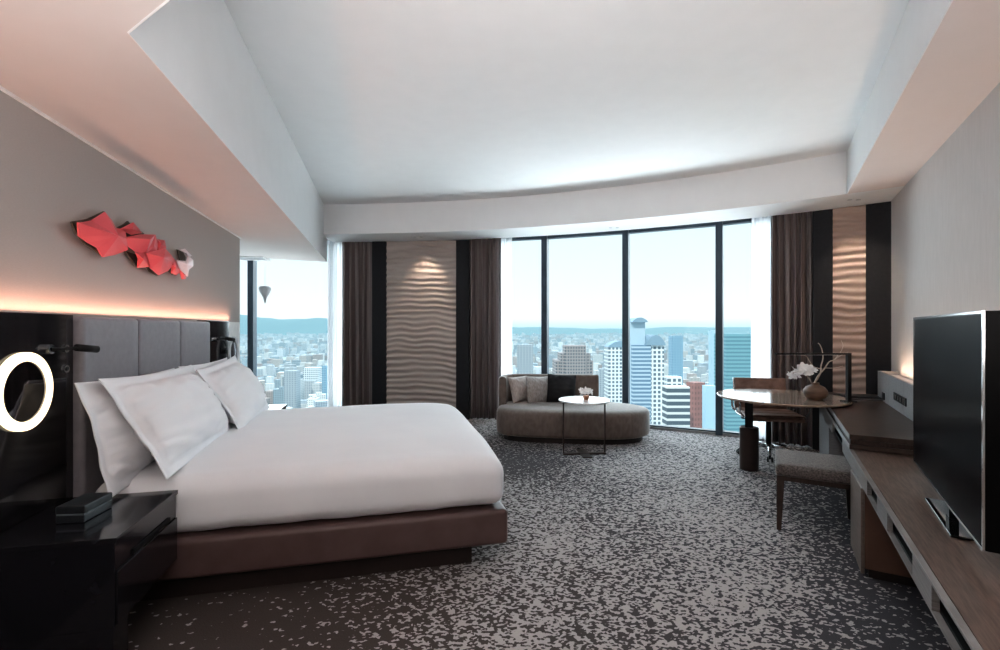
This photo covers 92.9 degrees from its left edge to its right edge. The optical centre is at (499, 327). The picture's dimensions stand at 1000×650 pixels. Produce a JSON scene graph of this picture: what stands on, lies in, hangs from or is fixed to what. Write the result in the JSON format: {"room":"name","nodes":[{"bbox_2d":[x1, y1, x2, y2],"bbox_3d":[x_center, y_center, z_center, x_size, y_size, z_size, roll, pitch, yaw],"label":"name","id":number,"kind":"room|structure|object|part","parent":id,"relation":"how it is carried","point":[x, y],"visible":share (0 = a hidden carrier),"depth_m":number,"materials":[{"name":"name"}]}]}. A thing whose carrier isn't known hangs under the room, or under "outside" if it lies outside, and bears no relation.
{"room":"hotel room","nodes":[
{"label":"hotel room","id":0,"kind":"room"},
{"bbox_2d":[0,90,239,321],"bbox_3d":[-1.958,-0.185,1.061,0.201,3.170,8.590,0,0,-14],"label":"wall","id":1,"kind":"structure","parent":0,"point":[50,178],"depth_m":2.53,"materials":[{"name":"paint"}]},
{"bbox_2d":[0,312,72,532],"bbox_3d":[-1.866,0.667,1.269,0.073,1.465,2.150,0,0,-14],"label":"panel","id":2,"kind":"object","parent":1,"relation":"attached to","point":[36,464],"visible":0.54,"depth_m":2.10,"materials":[{"name":"black paint"}]},
{"bbox_2d":[0,352,52,431],"bbox_3d":[-1.998,0.267,1.996,0.016,0.330,0.330,0,0,-14],"label":"lamp","id":3,"kind":"object","parent":2,"relation":"attached to","point":[26,379],"visible":1,"depth_m":1.99,"materials":[{"name":"beige"}]},
{"bbox_2d":[3,361,45,421],"bbox_3d":[-2.001,0.267,1.995,0.010,0.258,0.258,0,0,-14],"label":"mirror","id":4,"kind":"object","parent":3,"relation":"attached to","point":[24,382],"depth_m":1.99,"materials":[{"name":"mirror"}]},
{"bbox_2d":[63,365,69,372],"bbox_3d":[-2.066,0.195,2.265,0.010,0.038,0.038,0,0,-14],"label":"wall switch","id":5,"kind":"object","parent":2,"relation":"attached to","point":[66,368],"visible":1,"depth_m":2.26,"materials":[{"name":"silver metal"}]},
{"bbox_2d":[43,344,99,353],"bbox_3d":[-2.003,0.097,2.233,0.116,0.048,0.213,0,0,-14],"label":"light","id":6,"kind":"object","parent":2,"relation":"attached to","point":[48,348],"visible":1,"depth_m":2.23,"materials":[{"name":"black metal"}]},
{"bbox_3d":[-2.001,0.095,2.190,0.027,0.016,0.107,0,0,15],"label":"arm","id":7,"kind":"part","parent":6,"relation":"part of"},
{"bbox_2d":[0,86,240,238],"bbox_3d":[-2.007,-0.994,1.718,0.014,0.011,7.290,0,0,-14],"label":"trim slot line","id":8,"kind":"structure","parent":1,"relation":"attached to","point":[2,89],"depth_m":2.60,"materials":[{"name":"white paint"}]},
{"bbox_2d":[70,211,192,278],"bbox_3d":[-2.280,-0.509,3.067,0.122,0.298,1.538,0,0,-14],"label":"wall sculpture","id":9,"kind":"object","parent":1,"relation":"attached to","point":[98,232],"visible":1,"depth_m":2.89,"materials":[{"name":"pink paint"}]},
{"bbox_2d":[73,317,209,496],"bbox_3d":[-2.313,0.672,3.184,0.113,1.455,1.777,0,0,-14],"label":"headboard","id":10,"kind":"object","parent":1,"relation":"attached to","point":[128,347],"visible":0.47,"depth_m":2.62,"materials":[{"name":"fabric"}]},
{"bbox_2d":[0,0,325,261],"bbox_3d":[-3.067,-1.384,1.881,4.133,0.768,10.110,0,0,-14],"label":"soffit","id":11,"kind":"structure","parent":1,"relation":"attached to","point":[77,62],"depth_m":2.13,"materials":[{"name":"paint"}]},
{"bbox_2d":[197,320,228,361],"bbox_3d":[-2.617,0.667,4.346,0.073,1.465,0.615,0,0,-14],"label":"panel","id":12,"kind":"object","parent":1,"relation":"attached to","point":[218,350],"visible":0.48,"depth_m":4.36,"materials":[{"name":"black paint"}]},
{"bbox_2d":[214,337,234,341],"bbox_3d":[-2.522,0.102,4.360,0.116,0.048,0.213,0,0,-14],"label":"light","id":13,"kind":"object","parent":12,"relation":"attached to","point":[216,339],"visible":1,"depth_m":4.34,"materials":[{"name":"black metal"}]},
{"bbox_2d":[227,337,238,359],"bbox_3d":[-2.620,0.230,4.630,0.056,0.290,0.290,0,0,-14],"label":"lamp","id":14,"kind":"object","parent":12,"relation":"attached to","point":[233,348],"visible":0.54,"depth_m":4.63,"materials":[{"name":"silver metal"}]},
{"bbox_2d":[231,341,236,356],"bbox_3d":[-2.604,0.230,4.635,0.010,0.218,0.218,0,0,-14],"label":"mirror","id":15,"kind":"object","parent":14,"relation":"attached to","point":[233,343],"depth_m":4.63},
{"bbox_2d":[229,322,239,362],"bbox_3d":[-2.733,0.670,4.821,0.073,1.460,0.357,0,0,-14],"label":"end panel","id":16,"kind":"object","parent":1,"relation":"attached to","point":[234,327],"visible":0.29,"depth_m":4.89,"materials":[{"name":"white paint"}]},
{"bbox_2d":[240,256,270,260],"bbox_3d":[-3.750,-0.993,6.750,0.840,0.015,0.320,0,0,-8],"label":"air vent","id":17,"kind":"object","parent":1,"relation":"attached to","point":[254,258],"visible":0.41,"depth_m":6.75,"materials":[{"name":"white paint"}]},
{"bbox_2d":[127,0,326,261],"bbox_3d":[-1.240,-1.383,2.327,0.382,0.769,10.110,0,0,-14],"label":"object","id":18,"kind":"structure","parent":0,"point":[198,46],"depth_m":2.71,"materials":[{"name":"paint"}]},
{"bbox_2d":[259,285,270,302],"bbox_3d":[-3.734,-0.687,7.547,0.184,0.618,0.184,0,0,0],"label":"cone","id":19,"kind":"object","parent":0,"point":[265,290],"visible":1,"depth_m":7.50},
{"bbox_2d":[128,418,951,649],"bbox_3d":[-0.897,1.460,2.335,12.222,0.120,11.070,0,0,0],"label":"floor","id":20,"kind":"structure","parent":0,"point":[660,541],"depth_m":2.57,"materials":[{"name":"carpet"}]},
{"bbox_2d":[0,490,177,649],"bbox_3d":[-1.773,1.105,2.050,0.468,0.590,0.563,0,0,-14],"label":"nightstand","id":21,"kind":"object","parent":20,"relation":"on","point":[64,586],"visible":0.98,"depth_m":1.82,"materials":[{"name":"paint"}]},
{"bbox_3d":[-1.727,1.280,1.833,0.455,0.240,0.110,0,0,-14],"label":"leg","id":22,"kind":"part","parent":21,"relation":"part of","materials":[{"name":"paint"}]},
{"bbox_2d":[55,492,111,522],"bbox_3d":[-1.793,0.774,2.053,0.112,0.070,0.172,0,0,-7],"label":"box","id":23,"kind":"object","parent":21,"relation":"on","point":[82,508],"visible":1,"depth_m":2.00,"materials":[{"name":"leather"}]},
{"bbox_3d":[-1.550,1.048,2.105,0.007,0.205,0.547,0,0,-14],"label":"drawer","id":24,"kind":"part","parent":21,"relation":"part of","materials":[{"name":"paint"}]},
{"bbox_2d":[247,260,256,376],"bbox_3d":[-3.397,-0.075,7.682,1.290,2.950,0.233,0,0,0],"label":"window frame","id":25,"kind":"structure","parent":20,"relation":"on","point":[251,265],"depth_m":7.58,"materials":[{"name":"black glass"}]},
{"bbox_2d":[268,404,286,409],"bbox_3d":[-2.436,1.105,4.763,0.468,0.590,0.498,0,0,-14],"label":"nightstand","id":26,"kind":"object","parent":20,"relation":"on","point":[276,406],"visible":0.09,"depth_m":4.90,"materials":[{"name":"paint"}]},
{"bbox_2d":[95,403,507,601],"bbox_3d":[-1.253,1.054,3.612,2.140,0.692,2.237,0,0,-14],"label":"bed","id":27,"kind":"object","parent":20,"relation":"on","point":[297,495],"visible":0.86,"depth_m":2.64,"materials":[{"name":"fabric"}]},
{"bbox_2d":[74,368,174,496],"bbox_3d":[-1.993,0.530,2.684,0.331,0.610,1.050,0,0,-13],"label":"pillow","id":28,"kind":"object","parent":27,"relation":"on","point":[121,456],"visible":0.38,"depth_m":2.29,"materials":[{"name":"white fabric"}]},
{"bbox_2d":[98,365,231,479],"bbox_3d":[-1.926,0.506,2.865,0.533,0.655,1.169,0,0,-14],"label":"pillow","id":29,"kind":"object","parent":27,"relation":"on","point":[175,414],"visible":0.96,"depth_m":2.56,"materials":[{"name":"white fabric"}]},
{"bbox_2d":[178,357,227,380],"bbox_3d":[-2.257,0.534,3.772,0.334,0.593,1.020,0,0,-14],"label":"pillow","id":30,"kind":"object","parent":27,"relation":"on","point":[200,366],"visible":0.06,"depth_m":3.69,"materials":[{"name":"white fabric"}]},
{"bbox_2d":[196,355,269,428],"bbox_3d":[-2.129,0.519,3.876,0.534,0.672,1.159,0,0,-18],"label":"pillow","id":31,"kind":"object","parent":27,"relation":"on","point":[242,396],"visible":0.88,"depth_m":3.56,"materials":[{"name":"white fabric"}]},
{"bbox_2d":[95,403,503,532],"bbox_3d":[-1.242,0.885,3.615,2.102,0.354,2.237,0,0,-14],"label":"duvet","id":32,"kind":"object","parent":27,"relation":"on","point":[295,470],"depth_m":2.68,"materials":[{"name":"white fabric"}]},
{"bbox_2d":[372,240,469,419],"bbox_3d":[-1.219,0.029,7.460,1.515,2.742,0.311,0,0,4],"label":"panel","id":33,"kind":"object","parent":20,"relation":"on","point":[421,289],"visible":0.95,"depth_m":7.32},
{"bbox_2d":[512,236,540,240],"bbox_3d":[0.105,-0.075,7.384,1.132,2.950,0.414,0,0,0],"label":"window","id":34,"kind":"structure","parent":20,"relation":"on","point":[532,237],"depth_m":7.27,"materials":[{"name":"black metal"}]},
{"bbox_2d":[496,374,649,444],"bbox_3d":[0.925,1.018,6.121,1.939,0.763,0.958,0,0,8],"label":"daybed","id":35,"kind":"object","parent":20,"relation":"on","point":[522,421],"visible":0.81,"depth_m":5.74,"materials":[{"name":"fabric"}]},
{"bbox_2d":[508,376,527,402],"bbox_3d":[0.289,0.825,6.453,0.369,0.400,0.264,0,0,-31],"label":"cushion","id":36,"kind":"object","parent":35,"relation":"on","point":[518,386],"visible":0.76,"depth_m":6.37,"materials":[{"name":"fabric"}]},
{"bbox_2d":[525,376,547,402],"bbox_3d":[0.525,0.825,6.399,0.373,0.402,0.260,0,0,-19],"label":"cushion","id":37,"kind":"object","parent":35,"relation":"on","point":[537,387],"visible":0.83,"depth_m":6.33,"materials":[{"name":"grey fabric"}]},
{"bbox_3d":[0.644,0.829,6.520,1.389,0.383,0.405,0,0,-9],"label":"backrest","id":38,"kind":"part","parent":35,"relation":"part of","materials":[{"name":"fabric"}]},
{"bbox_2d":[546,374,575,401],"bbox_3d":[0.821,0.810,6.348,0.405,0.432,0.258,0,0,5],"label":"cushion","id":39,"kind":"object","parent":35,"relation":"on","point":[559,386],"visible":0.91,"depth_m":6.30,"materials":[{"name":"fabric"}]},
{"bbox_3d":[0.930,1.159,6.120,1.928,0.333,0.958,0,0,8],"label":"seat","id":40,"kind":"part","parent":35,"relation":"part of","materials":[{"name":"fabric"}]},
{"bbox_2d":[541,230,621,373],"bbox_3d":[1.211,-0.075,7.040,1.178,2.950,0.546,0,0,0],"label":"window","id":41,"kind":"structure","parent":20,"relation":"on","point":[544,239],"depth_m":7.15,"materials":[{"name":"black metal"}]},
{"bbox_2d":[558,396,609,457],"bbox_3d":[0.935,1.097,5.280,0.566,0.607,0.566,0,0,-3],"label":"side table","id":42,"kind":"object","parent":20,"relation":"on","point":[575,400],"visible":0.94,"depth_m":5.26,"materials":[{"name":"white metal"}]},
{"bbox_3d":[0.935,1.101,5.280,0.476,0.573,0.024,0,0,-3],"label":"frame","id":43,"kind":"part","parent":42,"relation":"part of","materials":[{"name":"brown metal"}]},
{"bbox_2d":[578,386,592,399],"bbox_3d":[0.953,0.721,5.268,0.168,0.143,0.144,0,0,0],"label":"flower pot","id":44,"kind":"object","parent":42,"relation":"on","point":[586,390],"visible":1,"depth_m":5.25,"materials":[{"name":"ceramic"}]},
{"bbox_2d":[622,222,714,434],"bbox_3d":[2.317,-0.075,6.565,1.160,2.950,0.667,0,0,0],"label":"window","id":45,"kind":"structure","parent":20,"relation":"on","point":[625,233],"depth_m":6.73,"materials":[{"name":"black metal"}]},
{"bbox_3d":[2.332,1.386,6.497,1.129,0.028,0.030,0,0,27],"label":"sill rail","id":46,"kind":"part","parent":45,"relation":"part of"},
{"bbox_2d":[715,210,819,439],"bbox_3d":[3.359,-0.075,5.980,1.078,2.950,0.752,0,0,0],"label":"window","id":47,"kind":"structure","parent":20,"relation":"on","point":[719,226],"depth_m":6.20,"materials":[{"name":"black metal"}]},
{"bbox_3d":[3.368,1.386,5.910,1.090,0.028,0.030,0,0,33],"label":"sill rail","id":48,"kind":"part","parent":47,"relation":"part of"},
{"bbox_2d":[731,377,810,462],"bbox_3d":[2.954,0.990,5.236,0.693,0.820,0.680,0,0,13],"label":"office chair","id":49,"kind":"object","parent":20,"relation":"on","point":[764,413],"visible":0.63,"depth_m":5.27,"materials":[{"name":"leather"}]},
{"bbox_3d":[2.646,0.845,5.289,0.070,0.247,0.419,0,0,13],"label":"armrest","id":50,"kind":"part","parent":49,"relation":"part of","materials":[{"name":"silver metal"}]},
{"bbox_3d":[2.693,0.782,5.328,0.028,0.398,0.616,0,0,13],"label":"rail","id":51,"kind":"part","parent":49,"relation":"part of","materials":[{"name":"silver metal"}]},
{"bbox_3d":[3.017,0.762,5.509,0.530,0.355,0.111,0,0,13],"label":"backrest","id":52,"kind":"part","parent":49,"relation":"part of","materials":[{"name":"leather"}]},
{"bbox_3d":[2.944,0.955,5.196,0.540,0.060,0.490,0,0,13],"label":"seat","id":53,"kind":"part","parent":49,"relation":"part of","materials":[{"name":"leather"}]},
{"bbox_3d":[3.253,0.845,5.149,0.070,0.247,0.419,0,0,13],"label":"armrest","id":54,"kind":"part","parent":49,"relation":"part of","materials":[{"name":"silver metal"}]},
{"bbox_2d":[717,389,852,471],"bbox_3d":[2.755,1.034,4.660,1.144,0.733,1.144,0,0,30],"label":"round table","id":55,"kind":"object","parent":20,"relation":"on","point":[748,433],"visible":0.88,"depth_m":4.64,"materials":[{"name":"brown wood"}]},
{"bbox_2d":[786,341,847,399],"bbox_3d":[2.942,0.389,4.409,0.587,0.555,0.222,0,0,0],"label":"vase","id":56,"kind":"object","parent":55,"relation":"on","point":[815,391],"visible":0.99,"depth_m":4.36,"materials":[{"name":"brown ceramic"}]},
{"bbox_2d":[775,449,851,529],"bbox_3d":[2.256,1.165,3.397,0.500,0.469,0.520,0,0,30],"label":"stool","id":57,"kind":"object","parent":20,"relation":"on","point":[820,469],"visible":0.74,"depth_m":3.28,"materials":[{"name":"fabric"}]},
{"bbox_3d":[1.954,1.220,3.309,0.048,0.360,0.048,0,0,30],"label":"leg","id":58,"kind":"part","parent":57,"relation":"part of","materials":[{"name":"brown wood"}]},
{"bbox_3d":[2.256,0.978,3.397,0.500,0.094,0.520,0,0,30],"label":"seat","id":59,"kind":"part","parent":57,"relation":"part of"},
{"bbox_3d":[2.256,1.040,3.397,0.476,0.031,0.496,0,0,30],"label":"seat frame","id":60,"kind":"part","parent":57,"relation":"part of","materials":[{"name":"brown wood"}]},
{"bbox_3d":[2.557,1.220,3.485,0.048,0.360,0.048,0,0,30],"label":"leg","id":61,"kind":"part","parent":57,"relation":"part of","materials":[{"name":"brown wood"}]},
{"bbox_2d":[813,201,890,449],"bbox_3d":[3.952,0.029,5.344,0.704,2.742,0.270,0,0,39],"label":"panel","id":62,"kind":"object","parent":20,"relation":"on","point":[852,245],"visible":0.71,"depth_m":5.24,"materials":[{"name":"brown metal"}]},
{"bbox_2d":[819,392,912,455],"bbox_3d":[3.186,1.050,4.027,0.639,0.700,2.440,0,0,30],"label":"desk","id":63,"kind":"object","parent":20,"relation":"on","point":[866,425],"visible":0.36,"depth_m":3.52,"materials":[{"name":"brown wood"}]},
{"bbox_2d":[775,353,856,401],"bbox_3d":[2.848,0.447,4.300,0.705,0.440,0.090,0,0,0],"label":"desk lamp","id":64,"kind":"object","parent":63,"relation":"on","point":[848,356],"visible":1,"depth_m":4.29,"materials":[{"name":"black metal"}]},
{"bbox_3d":[2.833,0.234,4.300,0.676,0.016,0.028,0,0,0],"label":"arm","id":65,"kind":"part","parent":64,"relation":"part of"},
{"bbox_3d":[3.155,0.448,4.300,0.032,0.438,0.032,0,0,0],"label":"post","id":66,"kind":"part","parent":64,"relation":"part of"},
{"bbox_2d":[833,394,882,400],"bbox_3d":[3.558,0.684,4.703,0.380,0.030,0.225,0,0,21],"label":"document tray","id":67,"kind":"object","parent":63,"relation":"on","point":[854,396],"visible":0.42,"depth_m":4.63,"materials":[{"name":"black metal"}]},
{"bbox_2d":[851,469,916,586],"bbox_3d":[2.403,1.151,2.700,0.618,0.499,0.420,0,0,30],"label":"base cabinet","id":68,"kind":"object","parent":20,"relation":"on","point":[874,551],"visible":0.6,"depth_m":2.65,"materials":[{"name":"brown wood"}]},
{"bbox_3d":[2.143,1.141,2.850,0.017,0.479,0.420,0,0,30],"label":"door","id":69,"kind":"part","parent":68,"relation":"part of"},
{"bbox_2d":[224,0,908,203],"bbox_3d":[-0.897,-1.845,2.335,12.222,0.150,11.070,0,0,0],"label":"ceiling","id":70,"kind":"structure","parent":0,"point":[379,101],"depth_m":3.45,"materials":[{"name":"paint"}]},
{"bbox_2d":[324,152,903,241],"bbox_3d":[-0.886,-1.558,5.953,12.554,0.424,3.795,0,0,0],"label":"beam","id":71,"kind":"structure","parent":70,"relation":"attached to","point":[817,183],"depth_m":6.00,"materials":[{"name":"paint"}]},
{"bbox_2d":[327,239,341,406],"bbox_3d":[-2.618,-0.026,7.580,0.288,2.828,0.061,0,0,0],"label":"sheer curtain","id":72,"kind":"object","parent":71,"relation":"hanging from","point":[334,249],"visible":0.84,"depth_m":7.58,"materials":[{"name":"white fabric"}]},
{"bbox_2d":[342,242,371,405],"bbox_3d":[-2.259,-0.026,7.533,0.544,2.828,0.130,0,0,0],"label":"curtain","id":73,"kind":"object","parent":71,"relation":"hanging from","point":[356,256],"visible":0.79,"depth_m":7.53,"materials":[{"name":"fabric"}]},
{"bbox_2d":[469,238,500,419],"bbox_3d":[-0.230,-0.026,7.273,0.492,2.828,0.162,0,0,0],"label":"curtain","id":74,"kind":"object","parent":71,"relation":"hanging from","point":[485,254],"visible":0.96,"depth_m":7.26,"materials":[{"name":"fabric"}]},
{"bbox_2d":[501,238,511,374],"bbox_3d":[0.057,-0.026,7.299,0.264,2.828,0.102,0,0,0],"label":"sheer curtain","id":75,"kind":"object","parent":71,"relation":"hanging from","point":[506,243],"visible":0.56,"depth_m":7.28,"materials":[{"name":"white fabric"}]},
{"bbox_2d":[751,216,770,439],"bbox_3d":[3.288,-0.026,5.917,0.250,2.828,0.154,0,0,0],"label":"sheer curtain","id":76,"kind":"object","parent":71,"relation":"hanging from","point":[761,226],"visible":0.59,"depth_m":5.93,"materials":[{"name":"white fabric"}]},
{"bbox_2d":[770,211,812,446],"bbox_3d":[3.491,-0.026,5.654,0.415,2.828,0.277,0,0,0],"label":"curtain","id":77,"kind":"object","parent":71,"relation":"hanging from","point":[791,273],"visible":0.69,"depth_m":5.65,"materials":[{"name":"fabric"}]},
{"bbox_2d":[847,0,952,193],"bbox_3d":[1.267,-1.557,0.926,0.007,0.422,8.870,0,0,30],"label":"trim","id":78,"kind":"structure","parent":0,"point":[921,19],"depth_m":2.85,"materials":[{"name":"paint"}]},
{"bbox_2d":[891,82,999,379],"bbox_3d":[1.991,-0.185,1.108,0.201,3.170,8.910,0,0,30],"label":"wall","id":79,"kind":"structure","parent":0,"point":[945,220],"depth_m":3.31,"materials":[{"name":"paint"}]},
{"bbox_2d":[878,371,912,420],"bbox_3d":[3.109,0.615,3.419,0.166,0.369,3.030,0,0,30],"label":"wall panel","id":80,"kind":"object","parent":79,"relation":"attached to","point":[889,382],"visible":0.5,"depth_m":4.12,"materials":[{"name":"grey laminate"}]},
{"bbox_3d":[3.672,0.565,4.538,0.022,0.269,0.527,0,0,30],"label":"panel","id":81,"kind":"part","parent":80,"relation":"part of","materials":[{"name":"grey laminate"}]},
{"bbox_3d":[3.395,0.565,4.058,0.022,0.269,0.577,0,0,30],"label":"panel","id":82,"kind":"part","parent":80,"relation":"part of","materials":[{"name":"grey laminate"}]},
{"bbox_2d":[893,392,906,406],"bbox_3d":[3.294,0.585,3.918,0.009,0.064,0.440,0,0,30],"label":"wall socket","id":83,"kind":"object","parent":80,"relation":"attached to","point":[902,400],"visible":1,"depth_m":3.88,"materials":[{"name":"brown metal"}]},
{"bbox_3d":[3.095,0.565,3.538,0.022,0.269,0.617,0,0,30],"label":"panel","id":84,"kind":"part","parent":80,"relation":"part of","materials":[{"name":"grey laminate"}]},
{"bbox_2d":[819,408,999,649],"bbox_3d":[2.259,0.849,2.420,0.638,0.102,6.150,0,0,30],"label":"media console","id":85,"kind":"object","parent":79,"relation":"attached to","point":[958,581],"visible":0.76,"depth_m":1.69,"materials":[{"name":"brown wood"}]},
{"bbox_2d":[853,449,999,649],"bbox_3d":[2.269,0.812,2.414,0.613,0.025,6.150,0,0,30],"label":"countertop","id":86,"kind":"structure","parent":85,"relation":"on","point":[969,575],"depth_m":1.71,"materials":[{"name":"brown wood"}]},
{"bbox_2d":[913,310,999,553],"bbox_3d":[1.911,0.372,1.976,0.145,0.854,1.200,0,0,33],"label":"television","id":87,"kind":"object","parent":85,"relation":"on","point":[956,356],"visible":1,"depth_m":1.76,"materials":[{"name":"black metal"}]},
{"bbox_2d":[848,0,999,193],"bbox_3d":[1.639,-1.558,1.132,0.433,0.421,9.600,0,0,30],"label":"soffit","id":88,"kind":"structure","parent":79,"relation":"attached to","point":[959,67],"depth_m":2.74,"materials":[{"name":"paint"}]},
{"label":"outside","id":89,"kind":"structure","parent":0,"visible":0},
{"bbox_2d":[274,344,707,382],"bbox_3d":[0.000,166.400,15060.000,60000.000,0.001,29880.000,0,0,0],"label":"ground","id":90,"kind":"structure","parent":89,"point":[695,367],"depth_m":2053.20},
{"bbox_2d":[275,378,280,387],"bbox_3d":[-574.702,148.700,1243.665,30.646,35.399,27.564,0,0,0],"label":"block","id":91,"kind":"object","parent":90,"relation":"on","point":[277,381],"visible":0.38,"depth_m":1232.63,"materials":[{"name":"paint"}]},
{"bbox_2d":[273,387,283,404],"bbox_3d":[-448.545,143.202,969.663,27.914,46.396,21.661,0,0,0],"label":"block","id":92,"kind":"object","parent":90,"relation":"on","point":[278,393],"visible":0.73,"depth_m":961.85,"materials":[{"name":"paint"}]},
{"bbox_2d":[284,366,296,370],"bbox_3d":[-598.447,137.312,1357.248,24.654,58.176,24.611,0,0,0],"label":"block","id":93,"kind":"object","parent":90,"relation":"on","point":[289,367],"visible":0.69,"depth_m":1348.17,"materials":[{"name":"paint"}]},
{"bbox_2d":[284,370,300,408],"bbox_3d":[-397.895,123.937,910.232,22.737,84.926,20.463,0,0,0],"label":"tower block","id":94,"kind":"object","parent":90,"relation":"on","point":[292,378],"visible":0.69,"depth_m":900.05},
{"bbox_2d":[301,379,303,399],"bbox_3d":[-430.763,135.989,1014.628,14.814,60.822,25.786,0,0,0],"label":"block","id":95,"kind":"object","parent":90,"relation":"on","point":[302,380],"visible":0.08,"depth_m":1018.15,"materials":[{"name":"paint"}]},
{"bbox_2d":[303,367,321,381],"bbox_3d":[-438.842,129.516,1115.632,34.737,73.768,31.263,0,0,0],"label":"tower block","id":96,"kind":"object","parent":90,"relation":"on","point":[309,373],"visible":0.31,"depth_m":1100.08,"materials":[{"name":"concrete"}]},
{"bbox_2d":[307,396,319,406],"bbox_3d":[-346.571,146.436,882.676,16.264,39.928,20.305,0,0,0],"label":"block","id":97,"kind":"object","parent":90,"relation":"on","point":[309,400],"visible":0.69,"depth_m":872.57,"materials":[{"name":"paint"}]},
{"bbox_2d":[309,392,325,399],"bbox_3d":[-359.380,146.443,934.882,33.920,39.914,22.658,0,0,0],"label":"block","id":98,"kind":"object","parent":90,"relation":"on","point":[318,394],"visible":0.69,"depth_m":931.35,"materials":[{"name":"paint"}]},
{"bbox_2d":[322,366,326,398],"bbox_3d":[-369.474,123.200,1004.737,10.526,86.400,9.474,0,0,0],"label":"tower block","id":99,"kind":"object","parent":90,"relation":"on","point":[324,368],"visible":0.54,"depth_m":999.92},
{"bbox_2d":[240,317,725,335],"bbox_3d":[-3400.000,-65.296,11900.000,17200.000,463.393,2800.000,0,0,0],"label":"hills","id":100,"kind":"structure","parent":90,"relation":"on","point":[264,325],"depth_m":8883.94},
{"bbox_2d":[240,315,750,333],"bbox_3d":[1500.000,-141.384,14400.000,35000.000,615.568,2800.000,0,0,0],"label":"hills","id":101,"kind":"structure","parent":90,"relation":"on","point":[728,330],"depth_m":8883.94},
{"bbox_2d":[240,332,750,407],"bbox_3d":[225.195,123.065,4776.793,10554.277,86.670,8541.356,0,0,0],"label":"city sprawl","id":102,"kind":"structure","parent":90,"relation":"on","point":[310,350],"depth_m":2797.50,"materials":[{"name":"concrete"}]},
{"bbox_2d":[517,345,532,373],"bbox_3d":[42.526,97.516,811.747,26.105,137.768,23.495,0,0,0],"label":"tower block","id":103,"kind":"object","parent":90,"relation":"on","point":[524,352],"visible":0.38,"depth_m":799.93,"materials":[{"name":"glass"}]},
{"bbox_2d":[552,345,592,374],"bbox_3d":[101.389,94.989,665.737,50.526,142.821,51.474,0,0,0],"label":"tower block","id":104,"kind":"object","parent":90,"relation":"on","point":[574,359],"visible":0.38,"depth_m":639.95,"materials":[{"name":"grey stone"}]},
{"bbox_2d":[593,369,598,374],"bbox_3d":[266.442,137.764,1269.067,36.866,57.273,27.199,0,0,0],"label":"block","id":105,"kind":"object","parent":90,"relation":"on","point":[595,372],"visible":0.12,"depth_m":1257.86,"materials":[{"name":"paint"}]},
{"bbox_2d":[599,368,603,397],"bbox_3d":[196.579,122.042,906.395,14.211,88.716,12.789,0,0,0],"label":"tower block","id":106,"kind":"object","parent":90,"relation":"on","point":[601,370],"visible":0.46,"depth_m":900.05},
{"bbox_2d":[604,341,621,402],"bbox_3d":[142.653,90.863,571.500,30.653,151.074,25.000,0,0,0],"label":"tower block","id":107,"kind":"object","parent":90,"relation":"on","point":[613,349],"visible":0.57,"depth_m":559.95,"materials":[{"name":"concrete"}]},
{"bbox_2d":[630,317,665,424],"bbox_3d":[147.184,78.005,486.500,33.147,176.790,35.000,0,0,0],"label":"tower block","id":108,"kind":"object","parent":90,"relation":"on","point":[646,351],"visible":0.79,"depth_m":473.02,"materials":[{"name":"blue glass"}]},
{"bbox_3d":[138.032,80.232,490.000,14.842,172.337,28.000,0,0,0],"label":"glass","id":109,"kind":"part","parent":108,"relation":"part of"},
{"bbox_2d":[664,364,667,375],"bbox_3d":[518.212,140.872,1498.868,34.604,51.057,27.637,0,0,0],"label":"block","id":110,"kind":"object","parent":90,"relation":"on","point":[665,365],"visible":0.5,"depth_m":1489.74,"materials":[{"name":"paint"}]},
{"bbox_2d":[664,376,681,384],"bbox_3d":[154.737,104.863,425.571,12.379,123.074,11.141,0,0,0],"label":"tower block","id":111,"kind":"object","parent":90,"relation":"on","point":[668,380],"visible":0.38,"depth_m":420.00,"materials":[{"name":"concrete"}]},
{"bbox_2d":[668,336,682,384],"bbox_3d":[336.316,90.779,909.379,20.842,151.242,18.758,0,0,0],"label":"tower block","id":112,"kind":"object","parent":90,"relation":"on","point":[675,343],"visible":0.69,"depth_m":900.05,"materials":[{"name":"glass"}]},
{"bbox_2d":[662,385,689,426],"bbox_3d":[124.011,103.695,335.000,15.979,125.411,10.000,0,0,0],"label":"tower block","id":113,"kind":"object","parent":90,"relation":"on","point":[675,398],"visible":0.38,"depth_m":329.98,"materials":[{"name":"concrete"}]},
{"bbox_2d":[689,376,699,381],"bbox_3d":[572.377,153.871,1400.777,25.164,25.058,19.148,0,0,0],"label":"block","id":114,"kind":"object","parent":90,"relation":"on","point":[694,378],"visible":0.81,"depth_m":1391.30,"materials":[{"name":"paint"}]},
{"bbox_2d":[686,381,704,427],"bbox_3d":[150.632,104.042,365.627,12.505,124.716,11.908,0,0,0],"label":"tower block","id":115,"kind":"object","parent":90,"relation":"on","point":[695,386],"visible":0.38,"depth_m":361.26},
{"bbox_2d":[701,373,708,381],"bbox_3d":[501.616,137.680,1153.067,23.212,57.441,23.695,0,0,0],"label":"block","id":116,"kind":"object","parent":90,"relation":"on","point":[704,377],"visible":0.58,"depth_m":1146.97,"materials":[{"name":"paint"}]},
{"bbox_2d":[702,385,714,428],"bbox_3d":[133.263,101.516,302.842,6.316,129.768,5.684,0,0,0],"label":"tower block","id":117,"kind":"object","parent":90,"relation":"on","point":[708,391],"visible":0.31,"depth_m":300.01,"materials":[{"name":"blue glass"}]},
{"bbox_2d":[709,330,714,384],"bbox_3d":[317.211,84.674,704.974,11.053,163.453,9.947,0,0,0],"label":"tower block","id":118,"kind":"object","parent":90,"relation":"on","point":[711,332],"visible":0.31,"depth_m":699.93,"materials":[{"name":"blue glass"}]},
{"bbox_2d":[714,334,750,431],"bbox_3d":[262.463,86.484,535.000,29.010,159.832,30.000,0,0,0],"label":"tower block","id":119,"kind":"object","parent":90,"relation":"on","point":[737,347],"visible":0.39,"depth_m":520.02,"materials":[{"name":"glass"}]}
]}

